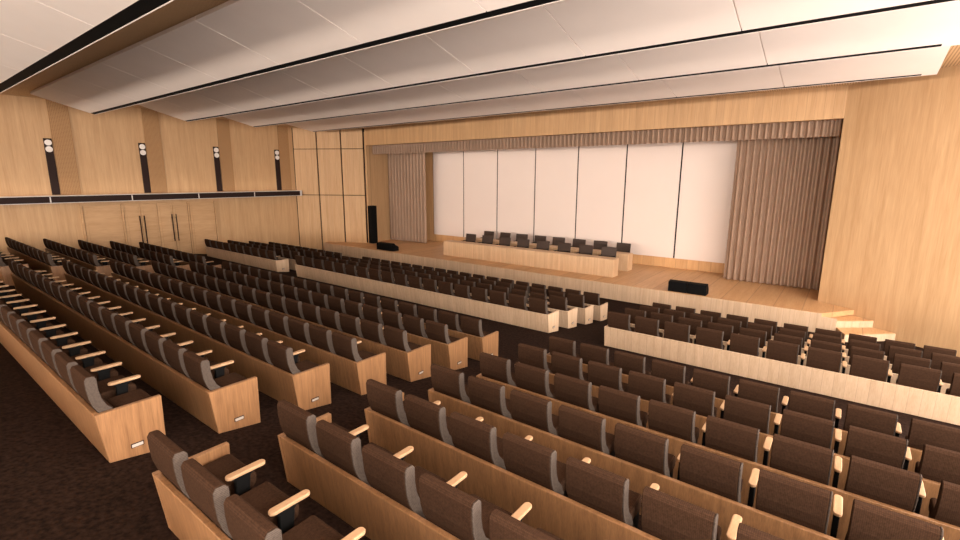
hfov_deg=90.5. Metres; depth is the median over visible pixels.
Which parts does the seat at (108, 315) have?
backrest, trim, armrest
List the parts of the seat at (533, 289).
backrest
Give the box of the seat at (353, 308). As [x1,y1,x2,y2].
[344,300,381,318]
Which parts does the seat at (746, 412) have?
trim, armrest post, armrest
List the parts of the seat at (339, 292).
trim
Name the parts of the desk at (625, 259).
panel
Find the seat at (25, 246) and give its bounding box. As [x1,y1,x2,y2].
[24,245,53,257]
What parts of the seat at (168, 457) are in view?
backrest, trim, armrest post, armrest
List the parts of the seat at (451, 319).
backrest, trim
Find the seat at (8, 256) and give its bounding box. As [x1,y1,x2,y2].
[1,255,13,260]
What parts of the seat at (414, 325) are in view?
trim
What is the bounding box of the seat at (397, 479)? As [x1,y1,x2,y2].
[362,443,466,519]
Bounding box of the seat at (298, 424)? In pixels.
[277,399,368,458]
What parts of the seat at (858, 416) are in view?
trim, armrest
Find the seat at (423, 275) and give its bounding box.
[418,273,430,283]
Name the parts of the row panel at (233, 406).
panel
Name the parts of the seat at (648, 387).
trim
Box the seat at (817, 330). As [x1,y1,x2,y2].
[815,328,844,344]
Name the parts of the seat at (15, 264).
backrest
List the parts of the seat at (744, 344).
trim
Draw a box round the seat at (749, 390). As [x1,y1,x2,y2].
[738,379,788,414]
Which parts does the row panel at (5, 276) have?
panel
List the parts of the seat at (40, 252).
backrest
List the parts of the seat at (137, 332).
backrest, trim, armrest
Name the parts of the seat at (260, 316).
trim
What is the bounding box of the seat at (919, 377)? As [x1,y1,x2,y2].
[896,363,942,392]
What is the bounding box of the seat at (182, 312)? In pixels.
[174,304,225,330]
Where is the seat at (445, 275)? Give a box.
[440,272,451,281]
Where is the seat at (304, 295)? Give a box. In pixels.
[297,288,313,304]
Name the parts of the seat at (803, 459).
trim, armrest post, armrest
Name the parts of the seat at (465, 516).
backrest, trim, armrest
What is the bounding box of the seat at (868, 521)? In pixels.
[845,499,943,539]
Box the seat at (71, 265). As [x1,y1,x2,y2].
[68,262,104,278]
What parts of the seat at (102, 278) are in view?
backrest, trim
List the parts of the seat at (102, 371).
backrest, trim, armrest post, armrest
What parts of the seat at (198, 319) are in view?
backrest, trim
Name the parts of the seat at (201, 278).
trim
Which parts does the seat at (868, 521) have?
trim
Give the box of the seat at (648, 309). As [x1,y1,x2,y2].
[639,305,659,317]
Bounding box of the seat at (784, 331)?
[779,328,810,347]
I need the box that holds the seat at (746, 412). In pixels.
[723,395,781,434]
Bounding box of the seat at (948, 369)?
[940,361,959,383]
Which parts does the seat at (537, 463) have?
backrest, trim, armrest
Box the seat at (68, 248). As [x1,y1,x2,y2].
[66,246,73,257]
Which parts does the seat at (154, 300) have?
backrest, trim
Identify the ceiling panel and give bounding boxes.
[0,0,173,92]
[30,0,562,114]
[138,0,959,121]
[222,1,959,126]
[287,46,950,131]
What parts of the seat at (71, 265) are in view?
backrest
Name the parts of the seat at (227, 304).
trim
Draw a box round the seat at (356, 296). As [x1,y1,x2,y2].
[348,290,380,305]
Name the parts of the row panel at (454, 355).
panel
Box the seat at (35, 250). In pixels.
[33,248,64,262]
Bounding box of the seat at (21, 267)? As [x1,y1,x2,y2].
[18,264,58,282]
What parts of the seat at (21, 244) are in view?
backrest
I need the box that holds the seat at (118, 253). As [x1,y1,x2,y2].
[115,250,141,262]
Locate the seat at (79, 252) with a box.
[76,249,105,262]
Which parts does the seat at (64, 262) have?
backrest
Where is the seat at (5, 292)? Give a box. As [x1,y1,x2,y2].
[0,289,14,296]
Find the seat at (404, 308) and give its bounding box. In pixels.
[399,301,418,316]
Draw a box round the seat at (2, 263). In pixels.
[0,254,6,266]
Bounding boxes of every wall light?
[43,138,60,194]
[138,143,150,192]
[213,147,222,190]
[274,150,281,189]
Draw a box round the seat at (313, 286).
[306,280,320,292]
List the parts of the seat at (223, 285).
trim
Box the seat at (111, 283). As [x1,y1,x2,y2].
[106,277,148,297]
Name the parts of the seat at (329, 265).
backrest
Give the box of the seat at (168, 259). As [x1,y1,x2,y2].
[164,254,181,265]
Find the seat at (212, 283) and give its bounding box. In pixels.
[206,276,220,292]
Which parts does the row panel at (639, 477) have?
panel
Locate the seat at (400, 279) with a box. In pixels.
[394,273,409,286]
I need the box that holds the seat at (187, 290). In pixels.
[181,283,197,303]
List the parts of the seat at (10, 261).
backrest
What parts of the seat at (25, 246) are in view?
backrest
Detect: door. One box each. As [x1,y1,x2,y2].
[123,204,143,247]
[140,203,160,245]
[156,203,176,249]
[172,202,191,252]
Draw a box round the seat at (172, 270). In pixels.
[168,265,179,279]
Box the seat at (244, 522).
[223,494,365,539]
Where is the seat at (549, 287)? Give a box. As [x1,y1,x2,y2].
[548,286,562,295]
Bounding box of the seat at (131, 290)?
[126,285,170,306]
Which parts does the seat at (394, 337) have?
backrest, trim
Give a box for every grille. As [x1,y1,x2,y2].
[368,207,372,241]
[377,243,388,249]
[669,282,685,291]
[687,285,704,294]
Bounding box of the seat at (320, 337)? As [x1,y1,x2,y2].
[309,324,361,354]
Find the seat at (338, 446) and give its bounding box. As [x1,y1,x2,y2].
[316,419,413,485]
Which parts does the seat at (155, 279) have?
trim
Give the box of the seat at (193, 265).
[189,261,198,272]
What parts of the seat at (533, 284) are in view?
backrest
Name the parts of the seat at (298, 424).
backrest, trim, armrest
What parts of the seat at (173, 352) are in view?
backrest, trim, armrest post, armrest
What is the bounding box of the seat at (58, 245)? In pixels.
[56,243,64,254]
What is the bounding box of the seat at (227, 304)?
[220,296,239,318]
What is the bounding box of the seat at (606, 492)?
[565,456,658,528]
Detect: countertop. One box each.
[444,240,618,259]
[465,238,632,254]
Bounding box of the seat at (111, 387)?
[54,352,140,411]
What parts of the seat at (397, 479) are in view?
backrest, trim, armrest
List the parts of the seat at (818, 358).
armrest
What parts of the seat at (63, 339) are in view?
backrest, trim, armrest post, armrest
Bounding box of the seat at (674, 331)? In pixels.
[664,321,695,343]
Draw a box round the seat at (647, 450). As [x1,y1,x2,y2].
[614,423,679,480]
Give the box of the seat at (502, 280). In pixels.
[501,278,513,287]
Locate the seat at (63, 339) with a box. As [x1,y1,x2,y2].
[9,313,77,367]
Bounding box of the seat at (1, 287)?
[0,285,8,290]
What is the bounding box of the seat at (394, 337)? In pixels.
[383,325,421,351]
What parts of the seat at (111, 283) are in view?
backrest, trim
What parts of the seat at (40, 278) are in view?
backrest, trim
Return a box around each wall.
[0,94,299,255]
[292,128,367,249]
[364,139,389,242]
[425,119,843,283]
[604,325,959,425]
[818,65,959,356]
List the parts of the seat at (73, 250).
backrest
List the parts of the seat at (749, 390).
trim, armrest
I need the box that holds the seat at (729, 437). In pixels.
[705,415,772,465]
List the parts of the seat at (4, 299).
armrest post, armrest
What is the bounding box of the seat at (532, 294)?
[530,291,549,307]
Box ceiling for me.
[0,0,959,128]
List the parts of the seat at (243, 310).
trim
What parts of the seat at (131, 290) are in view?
backrest, trim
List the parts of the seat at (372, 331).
trim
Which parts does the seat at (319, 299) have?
backrest, trim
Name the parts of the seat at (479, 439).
backrest, trim, armrest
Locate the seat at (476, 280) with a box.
[467,277,480,286]
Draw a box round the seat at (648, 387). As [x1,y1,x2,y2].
[628,371,672,403]
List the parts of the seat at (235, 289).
trim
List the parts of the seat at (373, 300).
backrest, trim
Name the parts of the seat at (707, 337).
trim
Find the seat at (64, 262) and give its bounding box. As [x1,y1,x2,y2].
[62,259,96,275]
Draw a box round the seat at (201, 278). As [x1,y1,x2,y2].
[196,273,209,289]
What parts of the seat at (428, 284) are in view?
trim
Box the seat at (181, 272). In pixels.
[176,267,188,282]
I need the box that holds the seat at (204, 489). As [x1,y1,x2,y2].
[181,458,309,539]
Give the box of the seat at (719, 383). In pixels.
[692,368,738,399]
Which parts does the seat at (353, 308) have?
backrest, trim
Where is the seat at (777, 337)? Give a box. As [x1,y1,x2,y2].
[773,333,807,355]
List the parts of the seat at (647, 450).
trim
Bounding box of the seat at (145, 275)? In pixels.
[141,270,154,287]
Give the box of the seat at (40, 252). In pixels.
[38,250,69,265]
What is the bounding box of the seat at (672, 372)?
[651,359,692,386]
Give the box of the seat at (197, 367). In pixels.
[183,351,246,390]
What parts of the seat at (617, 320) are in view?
trim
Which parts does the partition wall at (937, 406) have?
panel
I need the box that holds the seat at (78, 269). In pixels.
[75,265,111,281]
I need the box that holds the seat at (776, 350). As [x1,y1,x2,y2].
[766,340,805,365]
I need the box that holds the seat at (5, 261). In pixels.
[3,257,18,262]
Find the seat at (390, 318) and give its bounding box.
[382,309,404,329]
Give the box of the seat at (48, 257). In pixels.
[43,252,61,266]
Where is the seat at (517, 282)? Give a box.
[516,281,530,293]
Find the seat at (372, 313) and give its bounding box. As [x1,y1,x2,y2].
[362,304,384,325]
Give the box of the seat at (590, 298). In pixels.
[583,291,601,305]
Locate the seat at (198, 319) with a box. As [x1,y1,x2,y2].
[190,310,242,337]
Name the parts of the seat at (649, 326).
trim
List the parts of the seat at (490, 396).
trim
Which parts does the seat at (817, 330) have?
backrest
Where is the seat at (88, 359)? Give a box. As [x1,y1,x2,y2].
[29,330,105,391]
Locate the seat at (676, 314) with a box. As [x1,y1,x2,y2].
[664,309,684,322]
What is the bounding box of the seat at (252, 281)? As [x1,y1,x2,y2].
[246,275,259,289]
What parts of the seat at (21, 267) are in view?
backrest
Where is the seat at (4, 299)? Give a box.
[0,294,21,303]
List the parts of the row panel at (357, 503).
panel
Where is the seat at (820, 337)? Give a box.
[813,333,845,351]
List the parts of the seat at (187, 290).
trim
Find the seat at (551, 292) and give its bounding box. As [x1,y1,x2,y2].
[549,290,567,304]
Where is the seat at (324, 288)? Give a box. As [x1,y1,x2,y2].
[319,283,348,295]
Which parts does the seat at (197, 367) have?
backrest, trim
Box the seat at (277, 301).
[270,293,288,314]
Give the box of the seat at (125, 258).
[121,252,148,265]
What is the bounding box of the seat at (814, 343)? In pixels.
[810,339,845,362]
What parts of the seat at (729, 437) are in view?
trim, armrest post, armrest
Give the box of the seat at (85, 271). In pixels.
[82,267,120,285]
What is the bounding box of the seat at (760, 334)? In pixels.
[739,327,766,347]
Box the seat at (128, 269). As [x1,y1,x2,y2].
[124,265,135,280]
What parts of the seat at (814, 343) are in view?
backrest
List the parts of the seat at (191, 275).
trim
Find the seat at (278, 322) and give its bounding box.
[269,311,291,337]
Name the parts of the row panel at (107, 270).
panel, panel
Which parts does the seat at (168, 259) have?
backrest, trim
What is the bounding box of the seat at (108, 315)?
[101,308,159,338]
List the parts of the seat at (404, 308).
trim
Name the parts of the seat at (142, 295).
backrest, trim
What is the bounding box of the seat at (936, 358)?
[930,352,959,369]
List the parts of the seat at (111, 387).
backrest, trim, armrest post, armrest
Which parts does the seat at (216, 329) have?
backrest, trim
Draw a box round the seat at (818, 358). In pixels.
[806,347,846,373]
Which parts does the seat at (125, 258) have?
backrest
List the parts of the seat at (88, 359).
backrest, trim, armrest post, armrest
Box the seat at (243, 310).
[235,301,255,324]
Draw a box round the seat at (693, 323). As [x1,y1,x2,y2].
[678,317,701,334]
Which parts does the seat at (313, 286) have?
trim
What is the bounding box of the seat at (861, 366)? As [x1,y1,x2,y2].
[849,355,892,382]
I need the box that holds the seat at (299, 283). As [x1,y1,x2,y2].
[294,277,307,289]
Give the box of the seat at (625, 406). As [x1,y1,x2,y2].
[598,385,647,427]
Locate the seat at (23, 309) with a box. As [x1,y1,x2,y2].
[7,304,37,332]
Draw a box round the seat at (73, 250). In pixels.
[71,248,98,259]
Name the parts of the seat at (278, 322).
trim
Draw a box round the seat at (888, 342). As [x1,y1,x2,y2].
[883,339,915,355]
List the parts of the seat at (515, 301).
trim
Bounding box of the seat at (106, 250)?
[103,247,111,258]
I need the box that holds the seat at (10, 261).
[7,259,45,276]
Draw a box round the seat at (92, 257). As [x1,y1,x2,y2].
[88,253,106,266]
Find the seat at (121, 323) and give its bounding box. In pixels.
[114,315,175,347]
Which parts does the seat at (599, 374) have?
trim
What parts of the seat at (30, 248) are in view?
backrest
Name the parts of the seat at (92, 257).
backrest, trim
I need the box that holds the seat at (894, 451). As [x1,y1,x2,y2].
[843,425,911,469]
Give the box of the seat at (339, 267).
[334,262,346,274]
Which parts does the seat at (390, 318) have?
trim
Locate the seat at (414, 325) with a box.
[403,314,427,337]
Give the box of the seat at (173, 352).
[162,340,233,379]
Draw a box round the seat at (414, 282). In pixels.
[408,275,423,289]
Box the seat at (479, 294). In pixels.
[471,287,489,302]
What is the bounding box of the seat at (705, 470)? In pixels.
[679,444,759,506]
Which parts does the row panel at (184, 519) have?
panel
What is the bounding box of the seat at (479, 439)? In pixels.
[450,411,532,469]
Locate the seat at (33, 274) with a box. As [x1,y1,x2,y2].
[30,271,73,291]
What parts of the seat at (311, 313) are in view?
trim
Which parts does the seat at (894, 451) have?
trim, armrest post, armrest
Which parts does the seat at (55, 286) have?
backrest, trim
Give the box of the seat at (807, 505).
[755,469,842,537]
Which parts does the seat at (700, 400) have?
trim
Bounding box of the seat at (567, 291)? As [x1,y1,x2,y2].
[565,289,580,296]
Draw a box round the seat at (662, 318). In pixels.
[651,312,672,329]
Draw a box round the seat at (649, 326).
[635,316,663,337]
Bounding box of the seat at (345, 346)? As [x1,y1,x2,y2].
[332,332,376,361]
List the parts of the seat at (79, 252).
backrest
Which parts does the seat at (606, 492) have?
backrest, trim, armrest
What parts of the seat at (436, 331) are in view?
backrest, trim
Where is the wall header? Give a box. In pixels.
[364,85,848,145]
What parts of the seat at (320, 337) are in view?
backrest, trim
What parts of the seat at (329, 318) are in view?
trim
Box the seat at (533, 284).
[532,283,548,296]
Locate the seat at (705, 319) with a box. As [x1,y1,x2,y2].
[690,313,711,327]
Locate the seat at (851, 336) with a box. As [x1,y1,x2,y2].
[847,333,876,348]
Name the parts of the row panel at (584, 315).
panel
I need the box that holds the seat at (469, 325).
[460,315,490,337]
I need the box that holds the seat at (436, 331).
[426,320,458,343]
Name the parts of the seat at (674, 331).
trim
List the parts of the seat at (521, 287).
backrest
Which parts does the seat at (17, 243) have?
backrest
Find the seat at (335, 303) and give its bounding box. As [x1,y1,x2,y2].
[328,295,362,313]
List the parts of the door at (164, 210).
handle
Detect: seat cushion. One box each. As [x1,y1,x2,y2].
[6,302,26,308]
[12,308,34,314]
[19,314,42,321]
[28,321,53,329]
[37,328,63,336]
[47,334,74,345]
[58,342,87,355]
[71,352,101,366]
[84,363,117,381]
[97,375,135,400]
[107,389,151,407]
[204,454,255,495]
[210,361,228,378]
[214,372,246,386]
[240,482,298,526]
[282,515,343,539]
[295,360,318,371]
[331,422,358,437]
[358,350,376,359]
[361,442,394,454]
[408,342,421,349]
[415,466,447,497]
[446,416,450,434]
[449,336,458,341]
[464,384,468,396]
[470,494,511,538]
[497,436,503,460]
[505,398,512,418]
[511,372,516,386]
[537,528,562,539]
[547,362,552,373]
[549,383,555,398]
[552,414,559,435]
[556,461,565,490]
[582,371,587,380]
[592,396,598,411]
[605,432,613,453]
[622,382,627,391]
[628,490,641,519]
[640,410,647,426]
[665,394,670,403]
[668,453,675,472]
[695,427,699,440]
[716,525,720,539]
[915,461,919,472]
[929,498,936,513]
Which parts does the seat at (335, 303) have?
backrest, trim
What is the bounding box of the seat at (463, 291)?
[454,284,472,299]
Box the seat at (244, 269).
[240,265,250,275]
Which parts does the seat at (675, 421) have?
trim, armrest post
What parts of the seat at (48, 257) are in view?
backrest, trim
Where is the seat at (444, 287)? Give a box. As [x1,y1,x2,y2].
[438,281,454,295]
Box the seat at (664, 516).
[641,486,741,539]
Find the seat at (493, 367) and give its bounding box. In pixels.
[480,352,516,386]
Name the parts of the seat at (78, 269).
backrest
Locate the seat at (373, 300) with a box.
[364,293,381,311]
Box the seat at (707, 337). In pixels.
[696,327,729,350]
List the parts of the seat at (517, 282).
backrest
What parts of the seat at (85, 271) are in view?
backrest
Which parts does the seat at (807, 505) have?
trim, armrest post, armrest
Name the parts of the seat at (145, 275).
trim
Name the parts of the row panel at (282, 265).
panel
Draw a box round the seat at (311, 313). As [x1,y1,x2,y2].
[302,302,323,325]
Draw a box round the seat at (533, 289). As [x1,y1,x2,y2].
[531,287,548,301]
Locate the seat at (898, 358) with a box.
[891,353,930,373]
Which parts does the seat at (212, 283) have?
trim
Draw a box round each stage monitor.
[376,242,398,250]
[668,279,687,292]
[687,282,708,295]
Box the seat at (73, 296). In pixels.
[68,291,120,316]
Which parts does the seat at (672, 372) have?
trim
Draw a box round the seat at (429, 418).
[405,394,482,446]
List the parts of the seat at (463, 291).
trim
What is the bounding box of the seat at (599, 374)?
[588,360,627,391]
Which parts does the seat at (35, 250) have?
backrest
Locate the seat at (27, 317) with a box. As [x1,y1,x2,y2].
[14,310,45,333]
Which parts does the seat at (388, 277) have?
trim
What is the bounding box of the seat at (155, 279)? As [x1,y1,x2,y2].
[150,273,163,290]
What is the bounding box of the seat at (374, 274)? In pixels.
[369,268,382,281]
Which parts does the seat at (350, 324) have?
backrest, trim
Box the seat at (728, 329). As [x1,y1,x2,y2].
[708,322,732,341]
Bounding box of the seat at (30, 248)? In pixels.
[28,246,58,259]
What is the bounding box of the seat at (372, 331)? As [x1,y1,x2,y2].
[360,319,386,345]
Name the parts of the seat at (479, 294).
trim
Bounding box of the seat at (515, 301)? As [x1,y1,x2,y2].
[508,293,529,310]
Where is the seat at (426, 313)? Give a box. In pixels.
[418,306,438,322]
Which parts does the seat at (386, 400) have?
backrest, trim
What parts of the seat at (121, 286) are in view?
backrest, trim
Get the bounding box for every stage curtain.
[388,153,426,242]
[723,119,842,289]
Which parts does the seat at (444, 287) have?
trim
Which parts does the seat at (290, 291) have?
trim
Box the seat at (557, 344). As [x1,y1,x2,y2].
[549,336,579,357]
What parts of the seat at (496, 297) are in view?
trim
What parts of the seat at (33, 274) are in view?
backrest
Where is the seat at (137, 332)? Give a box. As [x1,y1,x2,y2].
[128,322,192,355]
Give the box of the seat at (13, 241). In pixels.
[12,240,39,251]
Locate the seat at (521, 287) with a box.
[514,284,529,297]
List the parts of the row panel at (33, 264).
panel, panel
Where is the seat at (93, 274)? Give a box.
[89,270,128,288]
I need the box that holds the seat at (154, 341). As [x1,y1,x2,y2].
[144,331,211,367]
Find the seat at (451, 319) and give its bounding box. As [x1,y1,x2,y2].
[438,310,462,332]
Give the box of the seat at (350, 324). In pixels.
[339,313,382,337]
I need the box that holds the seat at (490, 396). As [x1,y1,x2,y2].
[468,376,512,418]
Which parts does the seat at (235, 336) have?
backrest, trim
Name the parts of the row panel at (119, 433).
panel, panel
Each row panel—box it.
[0,264,28,285]
[0,320,165,462]
[7,247,66,283]
[10,270,260,432]
[45,248,112,277]
[64,273,330,409]
[80,249,154,272]
[111,272,385,394]
[137,257,190,270]
[152,442,230,539]
[153,272,430,381]
[173,258,220,267]
[205,246,288,271]
[278,257,295,269]
[278,412,459,539]
[295,264,558,332]
[344,303,498,360]
[360,319,467,369]
[364,392,660,539]
[381,277,577,327]
[428,388,838,539]
[476,373,959,539]
[528,298,593,323]
[529,294,607,320]
[547,353,922,471]
[549,373,940,516]
[630,323,950,393]
[766,341,891,369]
[771,336,886,359]
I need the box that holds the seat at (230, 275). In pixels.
[225,270,237,283]
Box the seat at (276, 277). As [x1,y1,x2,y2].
[271,272,282,283]
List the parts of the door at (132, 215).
handle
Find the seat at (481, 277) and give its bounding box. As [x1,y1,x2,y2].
[473,274,484,282]
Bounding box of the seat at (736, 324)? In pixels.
[718,318,741,333]
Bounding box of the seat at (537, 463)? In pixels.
[503,432,590,497]
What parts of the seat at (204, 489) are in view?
backrest, trim, armrest post, armrest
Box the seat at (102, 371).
[41,340,121,405]
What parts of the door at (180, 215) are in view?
handle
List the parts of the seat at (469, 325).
backrest, trim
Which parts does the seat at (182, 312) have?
backrest, trim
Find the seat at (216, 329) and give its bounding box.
[206,316,261,346]
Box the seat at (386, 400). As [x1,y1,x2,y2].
[366,379,440,426]
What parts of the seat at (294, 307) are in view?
trim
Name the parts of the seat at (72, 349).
backrest, trim, armrest post, armrest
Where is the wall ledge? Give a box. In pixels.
[0,190,301,204]
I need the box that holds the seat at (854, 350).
[848,346,884,364]
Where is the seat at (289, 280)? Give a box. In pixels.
[282,275,294,285]
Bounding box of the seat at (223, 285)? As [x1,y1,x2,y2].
[217,279,232,296]
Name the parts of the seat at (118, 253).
backrest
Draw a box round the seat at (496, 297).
[489,290,509,306]
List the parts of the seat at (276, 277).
backrest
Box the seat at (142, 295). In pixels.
[136,289,182,311]
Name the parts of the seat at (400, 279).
trim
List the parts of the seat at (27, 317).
armrest post, armrest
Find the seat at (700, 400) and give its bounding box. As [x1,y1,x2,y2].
[673,382,724,418]
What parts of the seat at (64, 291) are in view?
backrest, trim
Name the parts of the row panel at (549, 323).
panel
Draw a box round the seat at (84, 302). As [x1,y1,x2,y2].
[78,296,132,322]
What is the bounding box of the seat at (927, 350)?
[922,345,956,358]
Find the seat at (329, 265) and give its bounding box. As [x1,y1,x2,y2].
[324,260,345,271]
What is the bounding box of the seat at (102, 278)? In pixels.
[97,274,138,292]
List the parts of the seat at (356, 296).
backrest, trim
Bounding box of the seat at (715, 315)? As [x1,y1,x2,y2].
[700,310,720,322]
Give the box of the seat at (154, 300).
[148,294,195,317]
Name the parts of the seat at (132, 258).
backrest, trim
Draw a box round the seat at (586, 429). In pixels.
[558,405,614,456]
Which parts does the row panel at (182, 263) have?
panel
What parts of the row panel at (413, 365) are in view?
panel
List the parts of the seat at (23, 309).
armrest post, armrest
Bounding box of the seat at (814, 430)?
[780,409,841,453]
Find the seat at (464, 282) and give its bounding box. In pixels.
[461,280,475,292]
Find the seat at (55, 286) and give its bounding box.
[51,282,99,304]
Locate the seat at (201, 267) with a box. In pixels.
[197,263,208,275]
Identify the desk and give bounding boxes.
[443,240,618,277]
[464,238,632,270]
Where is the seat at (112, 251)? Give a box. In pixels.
[109,248,118,260]
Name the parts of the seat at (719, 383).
trim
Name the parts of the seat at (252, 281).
trim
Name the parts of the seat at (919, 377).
trim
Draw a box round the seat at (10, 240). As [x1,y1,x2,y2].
[8,238,35,249]
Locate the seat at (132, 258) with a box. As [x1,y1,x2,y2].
[128,254,145,266]
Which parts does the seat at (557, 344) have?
trim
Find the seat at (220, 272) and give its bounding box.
[215,267,226,280]
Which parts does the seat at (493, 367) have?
trim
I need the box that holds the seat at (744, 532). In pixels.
[736,523,783,539]
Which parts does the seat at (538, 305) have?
backrest, trim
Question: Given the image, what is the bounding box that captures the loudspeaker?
[368,205,377,243]
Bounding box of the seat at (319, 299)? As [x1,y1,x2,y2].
[312,291,344,308]
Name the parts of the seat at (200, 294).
trim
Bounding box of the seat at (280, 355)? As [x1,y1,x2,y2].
[267,340,318,374]
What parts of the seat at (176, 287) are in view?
trim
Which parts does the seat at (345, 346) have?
backrest, trim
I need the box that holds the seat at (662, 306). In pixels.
[652,302,670,313]
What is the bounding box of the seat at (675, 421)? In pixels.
[648,399,705,445]
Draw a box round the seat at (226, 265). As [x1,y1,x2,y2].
[222,261,231,270]
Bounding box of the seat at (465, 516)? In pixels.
[419,473,531,539]
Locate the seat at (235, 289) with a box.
[229,282,244,300]
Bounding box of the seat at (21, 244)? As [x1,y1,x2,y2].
[20,243,48,255]
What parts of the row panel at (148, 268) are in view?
panel, panel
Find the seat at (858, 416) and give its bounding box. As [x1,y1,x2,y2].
[843,403,901,436]
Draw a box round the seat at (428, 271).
[427,270,438,278]
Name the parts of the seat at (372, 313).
backrest, trim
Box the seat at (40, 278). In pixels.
[36,274,81,295]
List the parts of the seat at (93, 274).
backrest, trim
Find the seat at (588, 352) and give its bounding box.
[580,343,613,365]
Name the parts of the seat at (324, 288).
backrest, trim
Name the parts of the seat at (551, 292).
backrest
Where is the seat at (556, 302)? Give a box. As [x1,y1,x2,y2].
[549,295,570,310]
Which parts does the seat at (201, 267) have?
backrest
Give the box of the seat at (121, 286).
[115,281,158,301]
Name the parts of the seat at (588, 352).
trim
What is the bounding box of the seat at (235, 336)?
[224,323,282,355]
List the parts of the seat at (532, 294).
backrest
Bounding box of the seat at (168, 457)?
[147,430,264,535]
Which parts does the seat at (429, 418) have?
backrest, trim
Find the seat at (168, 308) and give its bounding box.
[161,298,210,323]
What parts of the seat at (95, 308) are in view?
backrest, trim, armrest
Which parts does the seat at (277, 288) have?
backrest, trim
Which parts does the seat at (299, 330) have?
trim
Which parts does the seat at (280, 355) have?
backrest, trim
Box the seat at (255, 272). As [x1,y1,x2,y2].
[250,267,260,277]
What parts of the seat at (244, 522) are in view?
backrest, trim, armrest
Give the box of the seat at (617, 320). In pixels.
[608,311,634,331]
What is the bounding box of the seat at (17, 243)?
[16,241,44,253]
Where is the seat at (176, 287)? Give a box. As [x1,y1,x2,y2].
[170,280,185,298]
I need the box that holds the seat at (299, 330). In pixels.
[288,318,312,345]
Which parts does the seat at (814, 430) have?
trim, armrest post, armrest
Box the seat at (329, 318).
[320,307,342,331]
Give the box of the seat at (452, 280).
[446,277,459,289]
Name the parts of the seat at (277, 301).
trim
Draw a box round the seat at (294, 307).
[285,298,305,319]
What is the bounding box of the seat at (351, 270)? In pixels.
[345,264,368,276]
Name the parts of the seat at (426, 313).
trim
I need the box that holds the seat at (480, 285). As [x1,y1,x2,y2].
[477,282,491,295]
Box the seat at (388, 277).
[381,271,395,283]
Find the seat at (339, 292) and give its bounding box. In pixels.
[333,286,348,300]
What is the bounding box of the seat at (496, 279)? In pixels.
[486,276,498,285]
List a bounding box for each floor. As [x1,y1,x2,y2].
[0,254,959,539]
[326,239,853,316]
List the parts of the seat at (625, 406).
trim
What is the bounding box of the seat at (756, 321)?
[754,318,777,335]
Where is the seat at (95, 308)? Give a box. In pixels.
[89,302,145,329]
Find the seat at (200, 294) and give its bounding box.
[193,287,209,307]
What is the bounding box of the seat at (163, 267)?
[159,263,171,277]
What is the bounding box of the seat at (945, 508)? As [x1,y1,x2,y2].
[928,480,959,526]
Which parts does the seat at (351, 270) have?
backrest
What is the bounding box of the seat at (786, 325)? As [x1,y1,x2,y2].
[783,323,812,342]
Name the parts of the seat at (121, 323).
backrest, trim, armrest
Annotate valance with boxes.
[372,119,841,154]
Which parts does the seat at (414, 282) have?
trim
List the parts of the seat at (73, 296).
backrest, trim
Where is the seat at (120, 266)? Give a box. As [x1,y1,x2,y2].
[116,262,127,277]
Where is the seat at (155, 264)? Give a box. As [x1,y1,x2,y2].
[151,260,162,274]
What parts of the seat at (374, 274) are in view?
trim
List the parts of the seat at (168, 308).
backrest, trim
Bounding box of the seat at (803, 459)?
[770,434,841,487]
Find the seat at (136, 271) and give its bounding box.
[132,267,144,283]
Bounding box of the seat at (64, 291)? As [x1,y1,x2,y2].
[59,286,109,310]
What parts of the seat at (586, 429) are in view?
trim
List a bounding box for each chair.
[463,234,475,242]
[478,235,492,243]
[481,231,493,237]
[495,237,510,245]
[496,232,510,239]
[513,238,529,247]
[515,234,527,240]
[532,235,545,242]
[533,240,549,249]
[550,237,564,245]
[554,242,570,252]
[571,239,585,247]
[577,244,592,254]
[593,240,607,249]
[598,246,616,257]
[616,242,630,252]
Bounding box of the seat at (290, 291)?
[283,284,298,300]
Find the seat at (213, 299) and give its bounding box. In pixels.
[206,291,223,312]
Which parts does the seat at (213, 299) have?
trim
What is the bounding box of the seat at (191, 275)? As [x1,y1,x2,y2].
[186,270,198,285]
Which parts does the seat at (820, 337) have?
backrest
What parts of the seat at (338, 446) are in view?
backrest, trim, armrest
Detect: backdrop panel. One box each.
[433,151,463,236]
[464,150,496,238]
[497,148,535,242]
[534,146,577,245]
[576,145,626,247]
[622,142,681,257]
[674,140,737,262]
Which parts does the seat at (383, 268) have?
backrest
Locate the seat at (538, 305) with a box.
[529,297,551,314]
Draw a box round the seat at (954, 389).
[945,373,959,396]
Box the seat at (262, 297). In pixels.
[255,289,273,309]
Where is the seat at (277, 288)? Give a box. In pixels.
[270,281,285,297]
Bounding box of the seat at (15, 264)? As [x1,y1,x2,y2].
[12,262,52,279]
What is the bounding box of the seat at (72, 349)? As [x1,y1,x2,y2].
[18,321,90,372]
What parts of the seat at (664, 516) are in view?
trim, armrest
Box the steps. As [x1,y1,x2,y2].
[831,315,895,341]
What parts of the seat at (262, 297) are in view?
trim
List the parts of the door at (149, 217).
handle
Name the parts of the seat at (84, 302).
backrest, trim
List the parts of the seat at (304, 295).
trim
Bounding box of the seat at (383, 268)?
[381,266,394,278]
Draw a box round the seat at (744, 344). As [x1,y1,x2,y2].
[729,333,766,357]
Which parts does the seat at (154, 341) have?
backrest, trim, armrest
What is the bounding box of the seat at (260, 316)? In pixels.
[251,306,272,330]
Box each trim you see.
[45,99,80,194]
[79,200,218,253]
[82,205,124,248]
[141,108,167,192]
[189,201,216,253]
[216,118,234,191]
[277,126,291,189]
[433,142,683,257]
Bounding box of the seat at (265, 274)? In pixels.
[260,270,271,280]
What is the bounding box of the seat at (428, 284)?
[423,278,438,292]
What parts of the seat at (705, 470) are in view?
trim, armrest post, armrest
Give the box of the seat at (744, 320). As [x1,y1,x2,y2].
[726,314,748,327]

